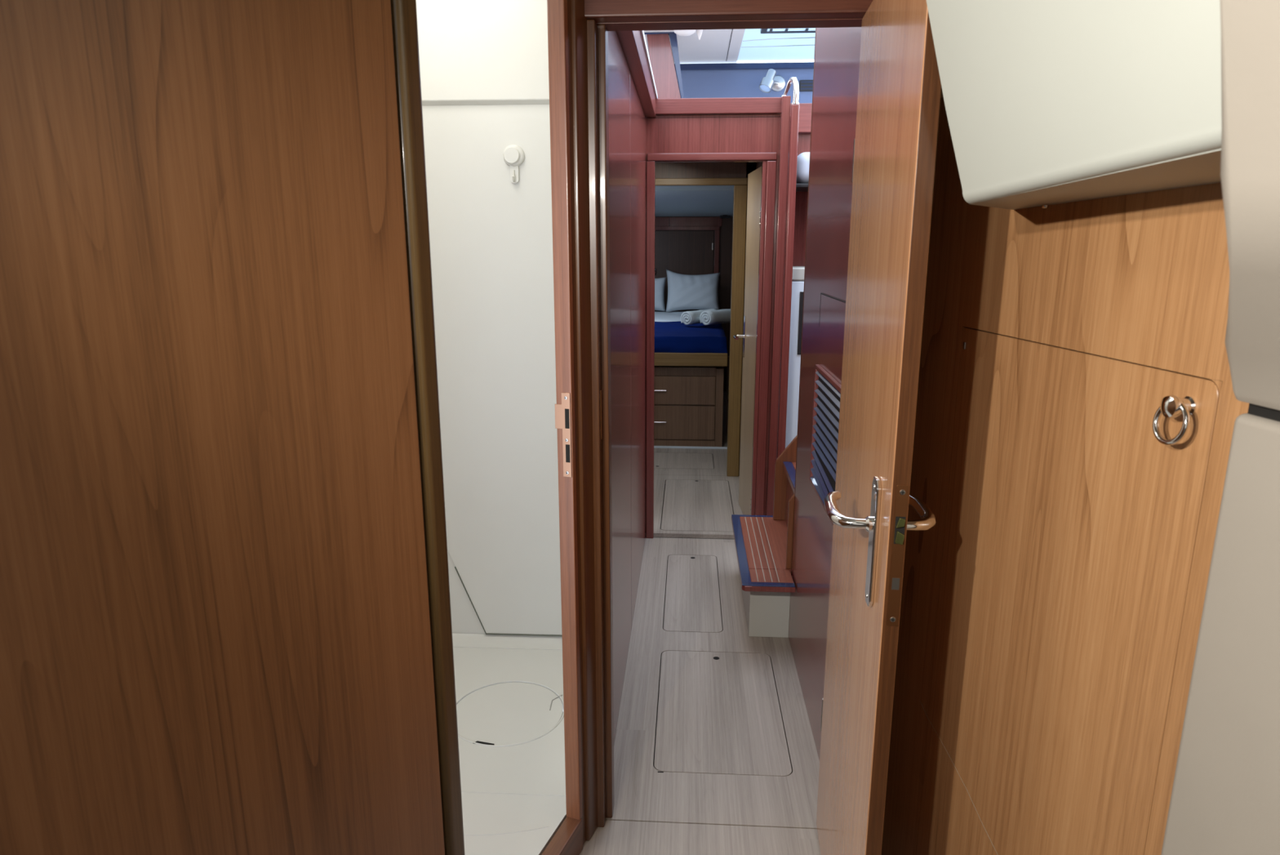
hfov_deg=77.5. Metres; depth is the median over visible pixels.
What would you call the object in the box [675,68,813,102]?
wall
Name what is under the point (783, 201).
handrail
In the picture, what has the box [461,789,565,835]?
trim
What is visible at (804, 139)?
wall
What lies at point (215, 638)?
door
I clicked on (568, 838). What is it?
trim
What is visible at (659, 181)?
trim
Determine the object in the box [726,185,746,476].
trim
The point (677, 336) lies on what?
blanket
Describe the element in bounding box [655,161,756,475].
door frame
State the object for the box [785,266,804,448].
unit
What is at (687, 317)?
rolled towel
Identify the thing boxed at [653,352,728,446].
berth
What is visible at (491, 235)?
wall panel
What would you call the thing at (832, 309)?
access panel
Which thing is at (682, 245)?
headboard
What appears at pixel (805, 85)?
air vent
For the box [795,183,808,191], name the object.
shelf
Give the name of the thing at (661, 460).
floor hatch
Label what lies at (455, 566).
trim
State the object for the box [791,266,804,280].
countertop
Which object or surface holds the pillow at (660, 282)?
on the sheet
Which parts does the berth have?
drawer, drawer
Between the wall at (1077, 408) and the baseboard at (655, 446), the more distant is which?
the baseboard at (655, 446)
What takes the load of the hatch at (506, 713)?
in the floor at (538, 765)
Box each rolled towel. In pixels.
[680,308,718,324]
[699,308,730,324]
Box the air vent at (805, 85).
[799,80,813,91]
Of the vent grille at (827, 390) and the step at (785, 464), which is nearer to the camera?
the vent grille at (827, 390)
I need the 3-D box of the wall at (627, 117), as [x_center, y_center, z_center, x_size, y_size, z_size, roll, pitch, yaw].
[-0.597,-0.243,2.032,1.060,2.250,3.090,1,13,3]
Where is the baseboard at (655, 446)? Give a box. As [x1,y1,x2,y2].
[653,445,727,448]
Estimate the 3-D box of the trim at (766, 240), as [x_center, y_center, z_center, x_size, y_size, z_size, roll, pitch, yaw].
[0.544,-0.299,3.542,0.057,1.686,0.048,1,13,3]
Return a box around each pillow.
[654,276,666,311]
[666,269,719,311]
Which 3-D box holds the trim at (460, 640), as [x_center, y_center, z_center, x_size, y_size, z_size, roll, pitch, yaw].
[-0.586,0.722,2.638,0.975,0.059,0.055,1,13,3]
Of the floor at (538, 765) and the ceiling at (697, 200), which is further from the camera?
the ceiling at (697, 200)
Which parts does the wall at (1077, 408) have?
cupboard door, ring pull, knob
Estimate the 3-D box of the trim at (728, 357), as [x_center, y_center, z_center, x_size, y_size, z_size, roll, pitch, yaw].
[0.899,-0.182,5.459,0.600,0.560,0.375,1,13,3]
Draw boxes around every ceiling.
[643,28,745,63]
[655,185,733,216]
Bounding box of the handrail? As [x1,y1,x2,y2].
[764,76,799,515]
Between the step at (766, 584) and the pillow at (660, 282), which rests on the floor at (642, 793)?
the step at (766, 584)
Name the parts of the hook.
arm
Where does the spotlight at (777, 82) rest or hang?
attached to the wall at (740, 82)
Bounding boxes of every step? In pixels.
[731,514,795,637]
[773,435,797,568]
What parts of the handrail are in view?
post, grab handle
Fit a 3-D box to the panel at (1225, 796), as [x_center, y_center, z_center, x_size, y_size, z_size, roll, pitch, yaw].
[0.605,0.644,0.459,0.040,1.179,0.866,-1,13,-4]
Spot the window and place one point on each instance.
(791, 43)
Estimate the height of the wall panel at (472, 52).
0.520 m
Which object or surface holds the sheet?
on the mattress
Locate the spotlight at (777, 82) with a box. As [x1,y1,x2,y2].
[759,68,785,93]
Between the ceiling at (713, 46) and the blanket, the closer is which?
the ceiling at (713, 46)
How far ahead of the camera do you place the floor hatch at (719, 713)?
2.32 m
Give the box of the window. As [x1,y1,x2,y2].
[737,27,815,60]
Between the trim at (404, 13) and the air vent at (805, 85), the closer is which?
the trim at (404, 13)
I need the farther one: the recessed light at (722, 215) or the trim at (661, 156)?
the recessed light at (722, 215)
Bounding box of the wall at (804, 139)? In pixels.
[792,133,810,266]
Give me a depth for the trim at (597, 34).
1.67 m
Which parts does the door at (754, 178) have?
lever handle, handle plate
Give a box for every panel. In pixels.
[416,0,549,106]
[422,104,561,635]
[808,293,845,607]
[1160,403,1279,854]
[1219,0,1279,409]
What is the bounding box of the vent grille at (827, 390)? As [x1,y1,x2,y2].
[809,364,840,526]
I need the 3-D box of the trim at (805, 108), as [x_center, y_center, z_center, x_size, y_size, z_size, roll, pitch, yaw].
[1.100,-1.399,3.599,0.870,0.125,0.040,1,13,3]
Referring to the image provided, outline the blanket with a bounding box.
[654,320,727,352]
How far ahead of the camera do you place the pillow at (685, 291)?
6.86 m
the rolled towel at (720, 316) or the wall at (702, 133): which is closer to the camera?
the wall at (702, 133)
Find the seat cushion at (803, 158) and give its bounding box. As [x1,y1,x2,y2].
[795,151,809,183]
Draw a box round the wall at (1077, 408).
[880,97,1248,854]
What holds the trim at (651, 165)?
attached to the wall at (702, 133)
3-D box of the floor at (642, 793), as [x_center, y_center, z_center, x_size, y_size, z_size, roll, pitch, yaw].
[0.213,0.642,3.293,2.550,0.082,8.550,1,13,3]
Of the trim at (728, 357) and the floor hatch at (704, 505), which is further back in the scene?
the trim at (728, 357)
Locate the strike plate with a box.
[555,392,571,477]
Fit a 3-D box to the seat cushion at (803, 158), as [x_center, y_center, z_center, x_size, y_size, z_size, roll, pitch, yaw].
[0.861,-1.152,3.562,0.360,0.130,0.280,1,13,3]
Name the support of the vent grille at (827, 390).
attached to the access panel at (832, 309)
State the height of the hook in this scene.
0.107 m
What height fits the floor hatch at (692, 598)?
0.018 m
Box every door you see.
[0,0,444,854]
[733,166,761,515]
[816,0,941,854]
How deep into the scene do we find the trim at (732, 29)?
3.90 m
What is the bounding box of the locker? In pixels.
[926,0,1221,209]
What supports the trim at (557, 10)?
attached to the wall at (627, 117)
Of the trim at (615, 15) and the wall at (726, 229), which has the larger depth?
the wall at (726, 229)
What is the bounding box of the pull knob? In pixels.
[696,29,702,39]
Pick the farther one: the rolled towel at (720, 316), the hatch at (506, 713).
the rolled towel at (720, 316)
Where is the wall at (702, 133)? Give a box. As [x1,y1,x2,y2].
[645,114,790,515]
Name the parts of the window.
frame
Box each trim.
[391,0,465,854]
[452,632,562,650]
[454,566,562,635]
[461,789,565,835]
[542,816,582,854]
[546,0,582,819]
[567,0,597,844]
[584,0,872,31]
[586,19,614,826]
[616,30,655,117]
[639,30,657,98]
[645,160,655,537]
[647,152,777,160]
[655,97,781,115]
[655,177,747,186]
[674,62,813,70]
[724,355,729,434]
[725,29,733,61]
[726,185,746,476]
[750,160,776,515]
[788,27,816,628]
[790,102,812,133]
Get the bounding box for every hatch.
[456,680,564,746]
[653,452,713,468]
[653,650,791,776]
[661,479,733,531]
[663,554,722,632]
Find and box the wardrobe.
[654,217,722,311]
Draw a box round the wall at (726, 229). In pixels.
[655,216,733,391]
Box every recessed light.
[673,29,696,35]
[720,214,730,217]
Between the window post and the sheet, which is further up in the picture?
the window post
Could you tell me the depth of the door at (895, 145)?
1.24 m
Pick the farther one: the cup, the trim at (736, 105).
the trim at (736, 105)
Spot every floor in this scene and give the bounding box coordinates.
[453,646,566,854]
[578,391,881,854]
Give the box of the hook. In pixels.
[502,144,524,183]
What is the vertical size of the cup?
0.062 m
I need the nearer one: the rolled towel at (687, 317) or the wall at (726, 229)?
the rolled towel at (687, 317)
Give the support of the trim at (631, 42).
attached to the wall at (627, 117)
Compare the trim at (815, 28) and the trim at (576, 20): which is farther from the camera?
the trim at (815, 28)
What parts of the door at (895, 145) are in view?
lever handle, handle plate, latch plate, lever handle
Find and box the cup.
[502,144,524,166]
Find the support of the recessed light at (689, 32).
in the ceiling at (713, 46)
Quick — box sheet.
[654,310,695,321]
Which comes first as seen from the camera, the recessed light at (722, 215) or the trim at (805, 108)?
the trim at (805, 108)
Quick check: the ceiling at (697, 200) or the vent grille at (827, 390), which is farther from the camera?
the ceiling at (697, 200)
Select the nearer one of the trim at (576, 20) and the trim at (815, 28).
the trim at (576, 20)
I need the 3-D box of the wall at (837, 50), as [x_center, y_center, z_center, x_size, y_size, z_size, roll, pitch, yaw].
[0.554,-0.363,3.073,0.031,2.020,2.890,1,13,3]
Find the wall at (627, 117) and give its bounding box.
[447,31,646,742]
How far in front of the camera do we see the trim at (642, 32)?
2.65 m
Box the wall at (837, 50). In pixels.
[755,26,861,759]
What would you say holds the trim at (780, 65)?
attached to the wall at (740, 82)
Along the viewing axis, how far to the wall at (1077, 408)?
1.10 m
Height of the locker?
0.542 m
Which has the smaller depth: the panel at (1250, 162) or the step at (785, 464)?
the panel at (1250, 162)
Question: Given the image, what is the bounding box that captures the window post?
[644,31,684,98]

